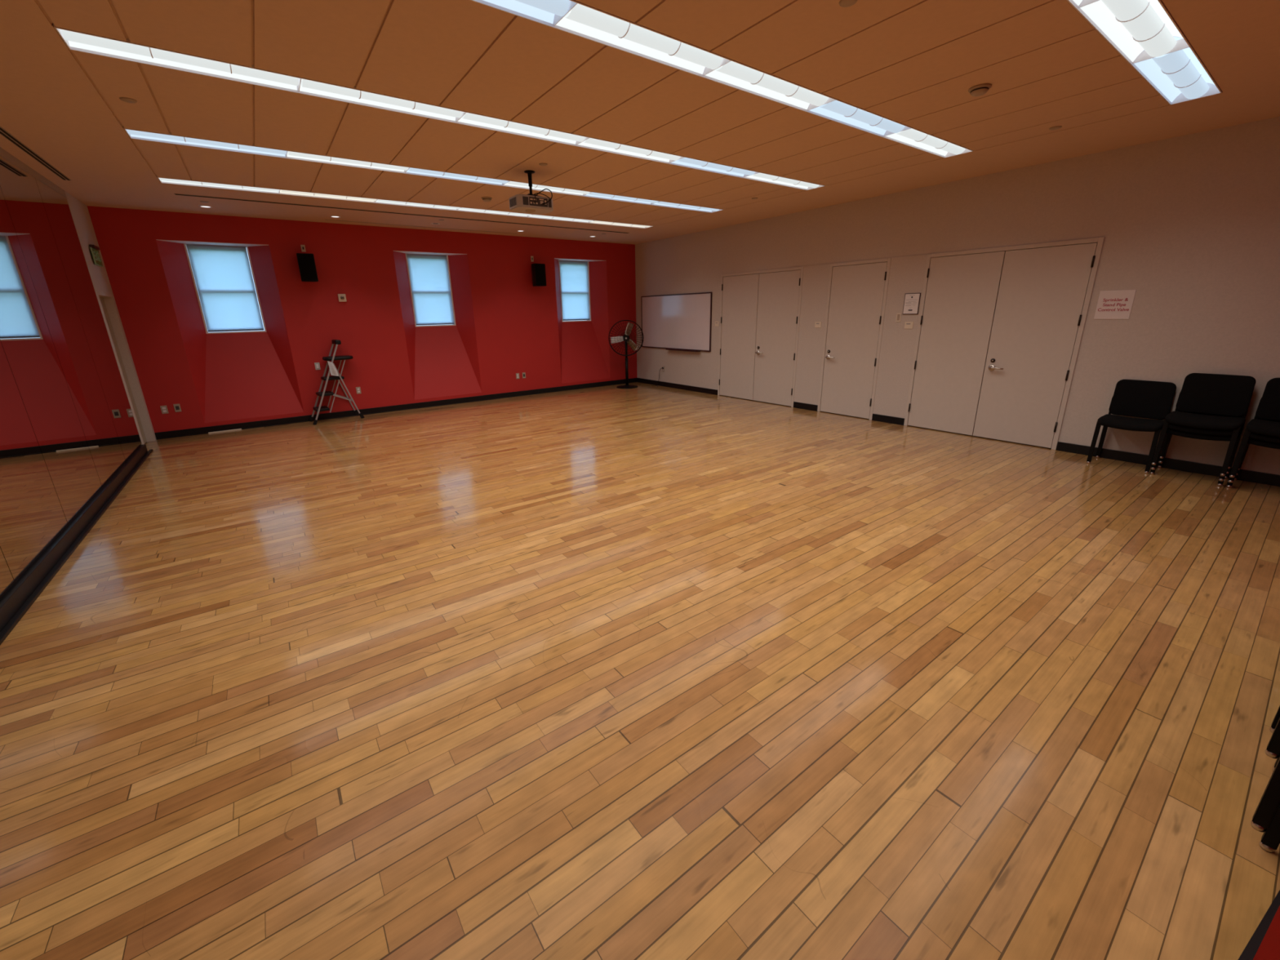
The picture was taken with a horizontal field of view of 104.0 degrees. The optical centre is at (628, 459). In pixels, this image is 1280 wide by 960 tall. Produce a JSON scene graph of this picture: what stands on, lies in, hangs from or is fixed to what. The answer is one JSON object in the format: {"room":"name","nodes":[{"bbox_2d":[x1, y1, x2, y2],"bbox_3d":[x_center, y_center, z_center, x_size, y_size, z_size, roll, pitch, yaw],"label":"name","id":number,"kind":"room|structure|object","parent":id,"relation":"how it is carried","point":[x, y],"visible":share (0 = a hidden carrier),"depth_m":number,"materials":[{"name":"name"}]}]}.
{"room":"dance studio","nodes":[
{"label":"dance studio","id":0,"kind":"room"},
{"bbox_2d":[64,191,155,444],"bbox_3d":[-3.956,-0.649,2.653,0.300,3.150,10.455,-13,20,-34],"label":"wall","id":1,"kind":"structure","parent":0,"point":[79,211],"depth_m":6.08,"materials":[{"name":"paint"}]},
{"bbox_2d":[0,547,13,595],"bbox_3d":[-3.428,-0.502,2.184,0.014,2.830,1.094,-13,20,-34],"label":"wall mirror","id":2,"kind":"object","parent":1,"relation":"attached to","point":[6,580],"visible":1,"depth_m":2.94,"materials":[{"name":"clear glass"}]},
{"bbox_2d":[0,146,66,198],"bbox_3d":[-3.587,-1.943,1.929,0.035,0.075,9.355,-13,20,-34],"label":"trim","id":3,"kind":"structure","parent":1,"relation":"attached to","point":[3,153],"depth_m":4.72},
{"bbox_2d":[0,340,67,580],"bbox_3d":[-4.070,-0.741,3.043,0.014,2.830,1.091,-13,20,-34],"label":"wall mirror","id":4,"kind":"object","parent":1,"relation":"attached to","point":[32,514],"visible":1,"depth_m":3.38,"materials":[{"name":"clear glass"}]},
{"bbox_2d":[0,186,102,522],"bbox_3d":[-4.714,-0.981,3.904,0.014,2.830,1.100,-13,20,-34],"label":"wall mirror","id":5,"kind":"object","parent":1,"relation":"attached to","point":[25,338],"visible":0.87,"depth_m":3.99,"materials":[{"name":"clear glass"}]},
{"bbox_2d":[0,155,124,485],"bbox_3d":[-5.359,-1.222,4.767,0.014,2.830,1.096,-13,20,-34],"label":"wall mirror","id":6,"kind":"object","parent":1,"relation":"attached to","point":[20,189],"visible":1,"depth_m":4.70,"materials":[{"name":"clear glass"}]},
{"bbox_2d":[0,444,152,644],"bbox_3d":[-3.579,0.847,2.888,0.096,0.132,9.330,-13,20,-34],"label":"baseboard","id":7,"kind":"structure","parent":1,"relation":"attached to","point":[20,595],"depth_m":3.57,"materials":[{"name":"black rubber"}]},
{"bbox_2d":[35,178,142,460],"bbox_3d":[-5.984,-1.453,5.598,0.024,2.830,1.023,-13,20,-34],"label":"wall mirror","id":8,"kind":"object","parent":1,"relation":"attached to","point":[57,209],"visible":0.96,"depth_m":5.54,"materials":[{"name":"clear glass"}]},
{"bbox_2d":[88,244,103,266],"bbox_3d":[-6.563,-2.507,6.160,0.045,0.232,0.367,-13,20,-34],"label":"exit sign","id":9,"kind":"object","parent":1,"relation":"attached to","point":[94,249],"visible":1,"depth_m":6.12,"materials":[{"name":"green plastic"}]},
{"bbox_2d":[96,288,155,444],"bbox_3d":[-6.589,-1.131,6.496,0.126,2.010,0.820,-13,20,-34],"label":"door","id":10,"kind":"structure","parent":1,"relation":"in","point":[106,300],"depth_m":6.72,"materials":[{"name":"beige paint"}]},
{"bbox_2d":[87,205,637,432],"bbox_3d":[-3.480,-2.633,9.336,8.824,3.150,0.500,-13,20,-34],"label":"wall","id":11,"kind":"structure","parent":0,"point":[507,326],"depth_m":8.21,"materials":[{"name":"red paint"}]},
{"bbox_2d":[160,405,168,413],"bbox_3d":[-6.662,-0.710,7.166,0.070,0.115,0.010,-13,20,-34],"label":"power outlet","id":12,"kind":"object","parent":11,"relation":"attached to","point":[164,410],"visible":1,"depth_m":7.16,"materials":[{"name":"beige plastic"}]},
{"bbox_2d":[173,404,181,412],"bbox_3d":[-6.546,-0.743,7.244,0.070,0.115,0.010,-13,20,-34],"label":"outlet","id":13,"kind":"object","parent":11,"relation":"attached to","point":[177,407],"visible":1,"depth_m":7.24,"materials":[{"name":"beige plastic"}]},
{"bbox_2d":[155,239,266,246],"bbox_3d":[-5.967,-3.112,7.217,1.256,0.006,0.296,-13,20,-34],"label":"trim","id":14,"kind":"structure","parent":11,"relation":"attached to","point":[171,241],"depth_m":7.18,"materials":[{"name":"white paint"}]},
{"bbox_2d":[183,244,266,333],"bbox_3d":[-6.069,-2.554,7.550,0.740,1.250,0.100,-13,20,-34],"label":"window","id":15,"kind":"structure","parent":11,"relation":"in","point":[184,245],"depth_m":7.55,"materials":[{"name":"white paint"}]},
{"bbox_2d":[186,244,263,331],"bbox_3d":[-6.061,-2.563,7.534,0.692,1.208,0.034,-13,20,-34],"label":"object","id":16,"kind":"structure","parent":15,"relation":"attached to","point":[223,276],"depth_m":7.52,"materials":[{"name":"fabric"}]},
{"bbox_2d":[208,428,241,433],"bbox_3d":[-6.146,-0.429,7.605,0.400,0.017,0.006,-13,20,-34],"label":"air vent","id":17,"kind":"object","parent":11,"relation":"attached to","point":[237,428],"visible":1,"depth_m":7.60,"materials":[{"name":"beige metal"}]},
{"bbox_2d":[296,253,318,282],"bbox_3d":[-4.940,-2.934,7.669,0.227,0.397,0.268,-13,20,-34],"label":"wall speaker","id":18,"kind":"object","parent":11,"relation":"attached to","point":[306,262],"visible":1,"depth_m":7.57,"materials":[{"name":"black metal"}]},
{"bbox_2d":[337,293,346,302],"bbox_3d":[-4.654,-2.618,8.109,0.110,0.120,0.052,-13,20,-34],"label":"fire alarm strobe","id":19,"kind":"object","parent":11,"relation":"attached to","point":[342,297],"visible":1,"depth_m":8.10,"materials":[{"name":"beige plastic"}]},
{"bbox_2d":[154,377,636,439],"bbox_3d":[-3.295,-1.114,9.564,8.624,0.100,0.022,-13,20,-34],"label":"baseboard","id":20,"kind":"structure","parent":11,"relation":"attached to","point":[203,430],"depth_m":8.76,"materials":[{"name":"black rubber"}]},
{"bbox_2d":[393,250,466,255],"bbox_3d":[-3.546,-3.655,8.876,1.256,0.006,0.296,-13,20,-34],"label":"trim","id":21,"kind":"structure","parent":11,"relation":"attached to","point":[402,251],"depth_m":8.84,"materials":[{"name":"white paint"}]},
{"bbox_2d":[405,253,456,326],"bbox_3d":[-3.649,-3.098,9.208,0.740,1.250,0.100,-13,20,-34],"label":"window","id":22,"kind":"structure","parent":11,"relation":"in","point":[448,268],"depth_m":9.27,"materials":[{"name":"white paint"}]},
{"bbox_2d":[406,253,453,324],"bbox_3d":[-3.641,-3.107,9.193,0.692,1.208,0.034,-13,20,-34],"label":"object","id":23,"kind":"structure","parent":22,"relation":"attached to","point":[428,274],"depth_m":9.18,"materials":[{"name":"fabric"}]},
{"bbox_2d":[531,263,546,286],"bbox_3d":[-1.792,-3.619,9.828,0.253,0.410,0.275,-13,20,-34],"label":"wall speaker","id":24,"kind":"object","parent":11,"relation":"attached to","point":[538,270],"visible":1,"depth_m":9.73,"materials":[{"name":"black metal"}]},
{"bbox_2d":[535,263,546,285],"bbox_3d":[-1.718,-3.594,9.739,0.229,0.394,0.007,-16,22,-41],"label":"grille","id":25,"kind":"object","parent":24,"relation":"attached to","point":[540,275],"depth_m":9.73,"materials":[{"name":"black fabric"}]},
{"bbox_2d":[558,260,591,321],"bbox_3d":[-1.191,-3.649,10.892,0.740,1.250,0.100,-13,20,-34],"label":"window","id":26,"kind":"structure","parent":11,"relation":"in","point":[589,319],"depth_m":10.96,"materials":[{"name":"white paint"}]},
{"bbox_2d":[559,260,589,319],"bbox_3d":[-1.183,-3.658,10.877,0.692,1.208,0.034,-13,20,-34],"label":"roller shade","id":27,"kind":"object","parent":26,"relation":"attached to","point":[573,274],"visible":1,"depth_m":10.86,"materials":[{"name":"fabric"}]},
{"bbox_2d":[554,257,605,261],"bbox_3d":[-1.089,-4.207,10.560,1.256,0.006,0.296,-13,20,-34],"label":"trim","id":28,"kind":"structure","parent":11,"relation":"attached to","point":[558,259],"depth_m":10.51,"materials":[{"name":"white paint"}]},
{"bbox_2d":[0,382,1279,959],"bbox_3d":[-0.390,0.073,5.713,9.124,0.120,10.955,-13,20,-34],"label":"floor","id":29,"kind":"structure","parent":0,"point":[646,671],"depth_m":2.17,"materials":[{"name":"brown wood"}]},
{"bbox_2d":[309,339,364,424],"bbox_3d":[-4.851,-1.266,8.117,0.757,1.293,0.366,-15,21,-38],"label":"step ladder","id":30,"kind":"object","parent":29,"relation":"on","point":[319,393],"visible":0.99,"depth_m":8.08,"materials":[{"name":"grey metal"}]},
{"bbox_2d":[327,360,338,376],"bbox_3d":[-4.700,-1.438,7.940,0.115,0.250,0.028,-13,20,-34],"label":"paper sheet","id":31,"kind":"object","parent":30,"relation":"hanging from","point":[333,371],"visible":1,"depth_m":7.93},
{"bbox_2d":[322,355,353,360],"bbox_3d":[-4.731,-1.647,8.118,0.420,0.058,0.300,-15,21,-38],"label":"tray","id":32,"kind":"object","parent":30,"relation":"on","point":[330,357],"depth_m":8.01,"materials":[{"name":"black plastic"}]},
{"bbox_2d":[608,320,644,388],"bbox_3d":[-0.056,-2.310,10.981,0.763,1.454,0.480,-1,16,0],"label":"pedestal fan","id":33,"kind":"object","parent":29,"relation":"on","point":[625,337],"visible":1,"depth_m":10.86,"materials":[{"name":"black metal"}]},
{"bbox_2d":[1086,379,1176,473],"bbox_3d":[5.046,-0.346,5.018,0.396,0.848,0.467,-13,20,-34],"label":"chair","id":34,"kind":"object","parent":29,"relation":"on","point":[1148,399],"visible":0.9,"depth_m":5.01,"materials":[{"name":"black fabric"}]},
{"bbox_2d":[1150,395,1252,486],"bbox_3d":[5.325,-0.243,4.650,0.396,0.848,0.467,-13,20,-34],"label":"chair","id":35,"kind":"object","parent":29,"relation":"on","point":[1197,436],"visible":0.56,"depth_m":4.55,"materials":[{"name":"black metal"}]},
{"bbox_2d":[1151,389,1253,481],"bbox_3d":[5.300,-0.290,4.618,0.396,0.848,0.467,-13,20,-34],"label":"chair","id":36,"kind":"object","parent":35,"relation":"on","point":[1184,428],"visible":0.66,"depth_m":4.54,"materials":[{"name":"black metal"}]},
{"bbox_2d":[1151,373,1256,475],"bbox_3d":[5.276,-0.336,4.587,0.396,0.848,0.467,-13,20,-34],"label":"chair","id":37,"kind":"object","parent":36,"relation":"on","point":[1220,394],"visible":0.99,"depth_m":4.57,"materials":[{"name":"fabric"}]},
{"bbox_2d":[1226,437,1279,488],"bbox_3d":[5.611,-0.137,4.267,0.396,0.848,0.467,-13,20,-34],"label":"chair","id":38,"kind":"object","parent":29,"relation":"on","point":[1251,441],"visible":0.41,"depth_m":4.26,"materials":[{"name":"black metal"}]},
{"bbox_2d":[1227,415,1279,482],"bbox_3d":[5.587,-0.183,4.235,0.396,0.848,0.467,-13,20,-34],"label":"chair","id":39,"kind":"object","parent":38,"relation":"on","point":[1255,436],"visible":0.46,"depth_m":4.24,"materials":[{"name":"black metal"}]},
{"bbox_2d":[1229,377,1279,477],"bbox_3d":[5.562,-0.230,4.204,0.396,0.848,0.467,-13,20,-34],"label":"chair","id":40,"kind":"object","parent":39,"relation":"on","point":[1268,406],"visible":0.98,"depth_m":4.33,"materials":[{"name":"fabric"}]},
{"bbox_2d":[1259,755,1279,853],"bbox_3d":[2.217,0.783,1.406,0.467,0.848,0.396,-13,20,-34],"label":"chair","id":41,"kind":"object","parent":29,"relation":"on","point":[1269,842],"visible":0.8,"depth_m":1.51,"materials":[{"name":"black metal"}]},
{"bbox_2d":[1250,718,1279,832],"bbox_3d":[2.199,0.725,1.413,0.467,0.848,0.396,-13,20,-34],"label":"chair","id":42,"kind":"object","parent":41,"relation":"on","point":[1269,802],"visible":1,"depth_m":1.51,"materials":[{"name":"black metal"}]},
{"bbox_3d":[2.706,0.673,1.741,0.467,0.848,0.396,-13,20,-34],"label":"chair","id":43,"kind":"object","parent":29,"relation":"on","visible":0},
{"bbox_2d":[1269,705,1279,733],"bbox_3d":[2.688,0.615,1.748,0.467,0.848,0.396,-13,20,-34],"label":"chair","id":44,"kind":"object","parent":43,"relation":"on","point":[1277,717],"visible":0.6,"depth_m":1.86,"materials":[{"name":"black metal"}]},
{"bbox_2d":[0,0,1279,244],"bbox_3d":[-0.400,-2.997,4.722,9.024,0.230,10.755,-13,20,-34],"label":"ceiling","id":45,"kind":"structure","parent":0,"point":[915,64],"depth_m":3.52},
{"bbox_2d":[0,126,71,180],"bbox_3d":[-4.328,-2.334,3.188,0.062,0.006,5.060,-13,20,-34],"label":"ceiling vent","id":46,"kind":"object","parent":45,"relation":"in","point":[3,132],"visible":1,"depth_m":4.32,"materials":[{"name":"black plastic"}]},
{"bbox_2d":[119,97,137,102],"bbox_3d":[-3.350,-2.400,3.344,0.086,0.010,0.086,-13,20,-34],"label":"sprinkler cover","id":47,"kind":"object","parent":45,"relation":"attached to","point":[126,100],"visible":1,"depth_m":3.33,"materials":[{"name":"beige plastic"}]},
{"bbox_2d":[173,193,628,233],"bbox_3d":[-2.656,-3.687,7.644,6.530,0.006,0.060,-13,20,-34],"label":"ceiling vent","id":48,"kind":"object","parent":45,"relation":"in","point":[174,193],"visible":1,"depth_m":7.01,"materials":[{"name":"metal"}]},
{"bbox_2d":[156,175,653,228],"bbox_3d":[-2.288,-3.579,7.044,6.523,0.124,0.263,-13,20,-34],"label":"ceiling light","id":49,"kind":"object","parent":45,"relation":"attached to","point":[166,180],"visible":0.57,"depth_m":6.41,"materials":[{"name":"white paint"}]},
{"bbox_2d":[160,177,279,191],"bbox_3d":[-4.505,-3.051,5.533,1.034,0.052,0.124,-13,20,-34],"label":"basket","id":50,"kind":"object","parent":49,"relation":"on","point":[161,179],"depth_m":5.50,"materials":[{"name":"white paint"}]},
{"bbox_2d":[280,189,376,200],"bbox_3d":[-3.657,-3.241,6.114,1.013,0.052,0.124,-13,20,-34],"label":"basket","id":51,"kind":"object","parent":49,"relation":"on","point":[284,191],"depth_m":6.08,"materials":[{"name":"white paint"}]},
{"bbox_2d":[377,199,459,208],"bbox_3d":[-2.805,-3.433,6.698,1.043,0.052,0.124,-13,20,-34],"label":"basket","id":52,"kind":"object","parent":49,"relation":"on","point":[378,200],"depth_m":6.66,"materials":[{"name":"white paint"}]},
{"bbox_2d":[459,207,531,215],"bbox_3d":[-1.933,-3.628,7.295,1.063,0.052,0.124,-13,20,-34],"label":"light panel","id":53,"kind":"object","parent":49,"relation":"on","point":[463,208],"depth_m":7.25,"materials":[{"name":"white paint"}]},
{"bbox_2d":[530,214,592,222],"bbox_3d":[-1.047,-3.827,7.903,1.078,0.052,0.124,-13,20,-34],"label":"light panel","id":54,"kind":"object","parent":49,"relation":"on","point":[538,215],"depth_m":7.86,"materials":[{"name":"white paint"}]},
{"bbox_2d":[592,220,649,226],"bbox_3d":[-0.121,-4.035,8.537,1.160,0.052,0.124,-13,20,-34],"label":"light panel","id":55,"kind":"object","parent":49,"relation":"on","point":[611,223],"depth_m":8.49,"materials":[{"name":"white paint"}]},
{"bbox_2d":[326,219,517,234],"bbox_3d":[-3.327,-3.897,8.401,3.100,0.004,0.024,-13,20,-34],"label":"screen slot","id":56,"kind":"object","parent":45,"relation":"attached to","point":[326,220],"visible":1,"depth_m":8.27,"materials":[{"name":"metal"}]},
{"bbox_2d":[123,126,723,213],"bbox_3d":[-1.307,-3.213,5.731,6.523,0.124,0.263,-13,20,-34],"label":"ceiling light","id":57,"kind":"object","parent":45,"relation":"attached to","point":[133,134],"visible":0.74,"depth_m":4.94,"materials":[{"name":"white paint"}]},
{"bbox_2d":[127,129,285,154],"bbox_3d":[-3.523,-2.685,4.221,1.034,0.052,0.124,-13,20,-34],"label":"basket","id":58,"kind":"object","parent":57,"relation":"on","point":[129,131],"depth_m":4.17,"materials":[{"name":"white paint"}]},
{"bbox_2d":[287,151,407,170],"bbox_3d":[-2.675,-2.876,4.802,1.013,0.052,0.124,-13,20,-34],"label":"basket","id":59,"kind":"object","parent":57,"relation":"on","point":[294,153],"depth_m":4.76,"materials":[{"name":"white paint"}]},
{"bbox_2d":[408,167,507,183],"bbox_3d":[-1.824,-3.067,5.386,1.043,0.052,0.124,-13,20,-34],"label":"diffuser","id":60,"kind":"object","parent":57,"relation":"on","point":[410,169],"depth_m":5.34,"materials":[{"name":"white paint"}]},
{"bbox_2d":[506,181,589,194],"bbox_3d":[-0.952,-3.262,5.983,1.063,0.052,0.124,-13,20,-34],"label":"diffuser","id":61,"kind":"object","parent":57,"relation":"on","point":[507,182],"depth_m":5.95,"materials":[{"name":"white paint"}]},
{"bbox_2d":[588,192,657,203],"bbox_3d":[-0.065,-3.461,6.590,1.078,0.052,0.124,-13,20,-34],"label":"diffuser","id":62,"kind":"object","parent":57,"relation":"on","point":[591,193],"depth_m":6.55,"materials":[{"name":"white paint"}]},
{"bbox_2d":[656,201,719,211],"bbox_3d":[0.860,-3.669,7.225,1.160,0.052,0.124,-13,20,-34],"label":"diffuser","id":63,"kind":"object","parent":57,"relation":"on","point":[660,202],"depth_m":7.19,"materials":[{"name":"white paint"}]},
{"bbox_2d":[53,23,825,190],"bbox_3d":[-0.314,-2.843,4.403,6.523,0.124,0.263,-13,20,-34],"label":"ceiling light","id":64,"kind":"object","parent":45,"relation":"attached to","point":[74,40],"visible":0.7,"depth_m":3.42,"materials":[{"name":"white paint"}]},
{"bbox_2d":[60,29,297,85],"bbox_3d":[-2.530,-2.315,2.893,1.034,0.052,0.124,-13,20,-34],"label":"basket","id":65,"kind":"object","parent":64,"relation":"on","point":[66,35],"depth_m":2.83,"materials":[{"name":"white paint"}]},
{"bbox_2d":[300,79,462,117],"bbox_3d":[-1.682,-2.505,3.474,1.013,0.052,0.124,-13,20,-34],"label":"basket","id":66,"kind":"object","parent":64,"relation":"on","point":[304,82],"depth_m":3.42,"materials":[{"name":"white paint"}]},
{"bbox_2d":[461,112,585,142],"bbox_3d":[-0.831,-2.696,4.058,1.043,0.052,0.124,-13,20,-34],"label":"diffuser","id":67,"kind":"object","parent":64,"relation":"on","point":[468,116],"depth_m":4.00,"materials":[{"name":"white paint"}]},
{"bbox_2d":[582,137,679,160],"bbox_3d":[0.041,-2.892,4.655,1.063,0.052,0.124,-13,20,-34],"label":"diffuser","id":68,"kind":"object","parent":64,"relation":"on","point":[589,140],"depth_m":4.61,"materials":[{"name":"white paint"}]},
{"bbox_2d":[676,157,755,175],"bbox_3d":[0.928,-3.091,5.263,1.078,0.052,0.124,-13,20,-34],"label":"diffuser","id":69,"kind":"object","parent":64,"relation":"on","point":[746,172],"depth_m":5.21,"materials":[{"name":"white paint"}]},
{"bbox_2d":[751,173,819,187],"bbox_3d":[1.853,-3.299,5.897,1.160,0.052,0.124,-13,20,-34],"label":"diffuser","id":70,"kind":"object","parent":64,"relation":"on","point":[758,175],"depth_m":5.85,"materials":[{"name":"white paint"}]},
{"bbox_2d":[481,196,492,201],"bbox_3d":[-1.814,-3.312,6.377,0.132,0.044,0.132,-13,20,-34],"label":"smoke detector","id":71,"kind":"object","parent":45,"relation":"attached to","point":[484,198],"visible":1,"depth_m":6.34,"materials":[{"name":"beige plastic"}]},
{"bbox_2d":[508,169,553,213],"bbox_3d":[-1.047,-2.829,5.302,0.432,0.394,0.366,-13,20,-34],"label":"projector","id":72,"kind":"object","parent":45,"relation":"hanging from","point":[531,203],"visible":1,"depth_m":5.24,"materials":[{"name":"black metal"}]},
{"bbox_2d":[509,196,516,207],"bbox_3d":[-1.208,-2.675,5.201,0.003,0.075,0.158,-13,20,-34],"label":"vent","id":73,"kind":"object","parent":72,"relation":"attached to","point":[513,200],"depth_m":5.20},
{"bbox_2d":[522,195,528,204],"bbox_3d":[-1.063,-2.659,5.141,0.060,0.077,0.004,-13,20,-34],"label":"vent","id":74,"kind":"object","parent":72,"relation":"attached to","point":[525,198],"depth_m":5.14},
{"bbox_2d":[529,198,546,204],"bbox_3d":[-0.946,-2.690,5.216,0.185,0.055,0.003,-13,20,-34],"label":"socket","id":75,"kind":"object","parent":72,"relation":"attached to","point":[532,201],"depth_m":5.22,"materials":[{"name":"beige plastic"}]},
{"bbox_2d":[470,0,973,157],"bbox_3d":[0.632,-2.491,3.139,6.523,0.124,0.263,-13,20,-34],"label":"ceiling light","id":76,"kind":"object","parent":45,"relation":"attached to","point":[574,17],"visible":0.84,"depth_m":3.05,"materials":[{"name":"white paint"}]},
{"bbox_2d":[515,0,568,16],"bbox_3d":[-0.737,-2.153,2.209,1.013,0.052,0.124,-13,20,-34],"label":"diffuser","id":77,"kind":"object","parent":76,"relation":"on","point":[559,7],"depth_m":2.43,"materials":[{"name":"white paint"}]},
{"bbox_2d":[564,3,723,69],"bbox_3d":[0.115,-2.344,2.793,1.043,0.052,0.124,-13,20,-34],"label":"diffuser","id":78,"kind":"object","parent":76,"relation":"on","point":[579,13],"depth_m":2.72,"materials":[{"name":"white paint"}]},
{"bbox_2d":[715,61,828,106],"bbox_3d":[0.987,-2.540,3.391,1.063,0.052,0.124,-13,20,-34],"label":"diffuser","id":79,"kind":"object","parent":76,"relation":"on","point":[732,68],"depth_m":3.33,"materials":[{"name":"white paint"}]},
{"bbox_2d":[818,100,904,133],"bbox_3d":[1.873,-2.739,3.998,1.078,0.052,0.124,-13,20,-34],"label":"basket","id":80,"kind":"object","parent":76,"relation":"on","point":[836,106],"depth_m":3.95,"materials":[{"name":"white paint"}]},
{"bbox_2d":[895,128,965,154],"bbox_3d":[2.799,-2.946,4.632,1.160,0.052,0.124,-13,20,-34],"label":"basket","id":81,"kind":"object","parent":76,"relation":"on","point":[913,134],"depth_m":4.58,"materials":[{"name":"white paint"}]},
{"bbox_2d":[839,0,857,7],"bbox_3d":[1.070,-2.230,2.439,0.086,0.010,0.086,-13,20,-34],"label":"sprinkler cover","id":82,"kind":"object","parent":45,"relation":"attached to","point":[843,3],"visible":1,"depth_m":2.44,"materials":[{"name":"beige plastic"}]},
{"bbox_2d":[968,83,991,96],"bbox_3d":[2.419,-2.541,3.451,0.132,0.044,0.132,-13,20,-34],"label":"smoke detector","id":83,"kind":"object","parent":45,"relation":"attached to","point":[979,90],"visible":1,"depth_m":3.42,"materials":[{"name":"beige plastic"}]},
{"bbox_2d":[1066,0,1222,105],"bbox_3d":[1.567,-2.142,1.889,6.523,0.124,0.263,-13,20,-34],"label":"ceiling light","id":84,"kind":"object","parent":45,"relation":"attached to","point":[1145,33],"visible":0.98,"depth_m":2.96,"materials":[{"name":"white paint"}]},
{"bbox_2d":[1101,0,1177,57],"bbox_3d":[2.808,-2.390,2.748,1.078,0.052,0.124,-13,20,-34],"label":"basket","id":85,"kind":"object","parent":84,"relation":"on","point":[1138,18],"depth_m":2.74,"materials":[{"name":"white paint"}]},
{"bbox_2d":[1151,48,1209,98],"bbox_3d":[3.733,-2.598,3.382,1.160,0.052,0.124,-13,20,-34],"label":"basket","id":86,"kind":"object","parent":84,"relation":"on","point":[1175,66],"depth_m":3.35,"materials":[{"name":"white paint"}]},
{"bbox_2d":[635,116,1279,475],"bbox_3d":[3.238,-2.264,7.583,0.210,3.150,10.455,-13,20,-34],"label":"wall","id":87,"kind":"structure","parent":0,"point":[1190,224],"depth_m":5.16,"materials":[{"name":"paint"}]},
{"bbox_2d":[640,292,712,351],"bbox_3d":[0.916,-2.876,10.519,0.090,1.131,2.217,-13,20,-34],"label":"whiteboard","id":88,"kind":"object","parent":87,"relation":"attached to","point":[676,322],"visible":1,"depth_m":10.41,"materials":[{"name":"plastic"}]},
{"bbox_2d":[666,348,700,351],"bbox_3d":[1.112,-2.273,10.412,0.070,0.028,1.000,-13,20,-34],"label":"marker tray","id":89,"kind":"object","parent":88,"relation":"on","point":[678,349],"depth_m":10.31,"materials":[{"name":"metal"}]},
{"bbox_2d":[636,377,717,395],"bbox_3d":[0.975,-1.606,10.912,0.020,0.100,2.668,-13,20,-34],"label":"baseboard","id":90,"kind":"structure","parent":87,"relation":"attached to","point":[695,388],"depth_m":10.76,"materials":[{"name":"black rubber"}]},
{"bbox_2d":[717,266,803,407],"bbox_3d":[2.257,-2.152,8.875,0.146,2.245,1.777,-13,20,-34],"label":"door","id":91,"kind":"structure","parent":87,"relation":"in","point":[760,310],"depth_m":8.78,"materials":[{"name":"beige paint"}]},
{"bbox_2d":[793,401,817,411],"bbox_3d":[2.929,-0.878,8.298,0.020,0.100,0.457,-13,20,-34],"label":"baseboard","id":92,"kind":"structure","parent":87,"relation":"attached to","point":[797,405],"depth_m":8.28,"materials":[{"name":"black rubber"}]},
{"bbox_2d":[814,321,821,328],"bbox_3d":[2.965,-2.109,7.837,0.007,0.090,0.110,-13,20,-34],"label":"room sign","id":93,"kind":"object","parent":87,"relation":"attached to","point":[817,324],"visible":1,"depth_m":7.83,"materials":[{"name":"beige plastic"}]},
{"bbox_2d":[817,257,891,420],"bbox_3d":[3.317,-1.757,7.457,0.146,2.245,0.920,-13,20,-34],"label":"door","id":94,"kind":"structure","parent":87,"relation":"in","point":[857,291],"depth_m":7.42,"materials":[{"name":"beige paint"}]},
{"bbox_2d":[871,413,904,425],"bbox_3d":[3.739,-0.576,7.215,0.020,0.100,0.460,-13,20,-34],"label":"baseboard","id":95,"kind":"structure","parent":87,"relation":"attached to","point":[891,420],"depth_m":7.20,"materials":[{"name":"black rubber"}]},
{"bbox_2d":[895,313,901,321],"bbox_3d":[3.687,-1.937,6.837,0.010,0.115,0.062,-13,20,-34],"label":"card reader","id":96,"kind":"object","parent":87,"relation":"attached to","point":[898,315],"visible":1,"depth_m":6.83,"materials":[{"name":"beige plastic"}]},
{"bbox_2d":[904,321,913,328],"bbox_3d":[3.778,-1.809,6.748,0.007,0.090,0.110,-13,20,-34],"label":"room sign","id":97,"kind":"object","parent":87,"relation":"attached to","point":[908,325],"visible":1,"depth_m":6.74,"materials":[{"name":"beige plastic"}]},
{"bbox_2d":[902,293,920,314],"bbox_3d":[3.769,-2.073,6.668,0.014,0.270,0.200,-13,20,-34],"label":"framed notice","id":98,"kind":"object","parent":87,"relation":"attached to","point":[912,300],"visible":1,"depth_m":6.66,"materials":[{"name":"white paper"}]},
{"bbox_2d":[903,236,1104,449],"bbox_3d":[4.359,-1.368,6.064,0.146,2.245,1.710,-13,20,-34],"label":"door","id":99,"kind":"structure","parent":87,"relation":"in","point":[1000,330],"depth_m":5.94,"materials":[{"name":"beige paint"}]},
{"bbox_2d":[1093,289,1136,319],"bbox_3d":[4.964,-1.578,5.111,0.007,0.282,0.270,-13,20,-34],"label":"sign","id":100,"kind":"object","parent":87,"relation":"attached to","point":[1111,304],"visible":1,"depth_m":5.11,"materials":[{"name":"white"}]},
{"bbox_2d":[1056,441,1279,486],"bbox_3d":[5.530,0.092,4.820,0.020,0.100,2.231,-13,20,-34],"label":"baseboard","id":101,"kind":"structure","parent":87,"relation":"attached to","point":[1271,479],"depth_m":4.94,"materials":[{"name":"black rubber"}]},
{"bbox_2d":[1253,905,1279,959],"bbox_3d":[1.678,-0.149,0.714,0.570,3.050,0.420,-13,20,-34],"label":"wall","id":102,"kind":"structure","parent":0,"point":[1268,948],"depth_m":1.05,"materials":[{"name":"red paint"}]},
{"bbox_2d":[1238,889,1279,959],"bbox_3d":[1.599,1.220,1.268,0.608,0.115,0.018,-10,18,-26],"label":"baseboard","id":103,"kind":"structure","parent":102,"relation":"attached to","point":[1252,946],"depth_m":1.24,"materials":[{"name":"black rubber"}]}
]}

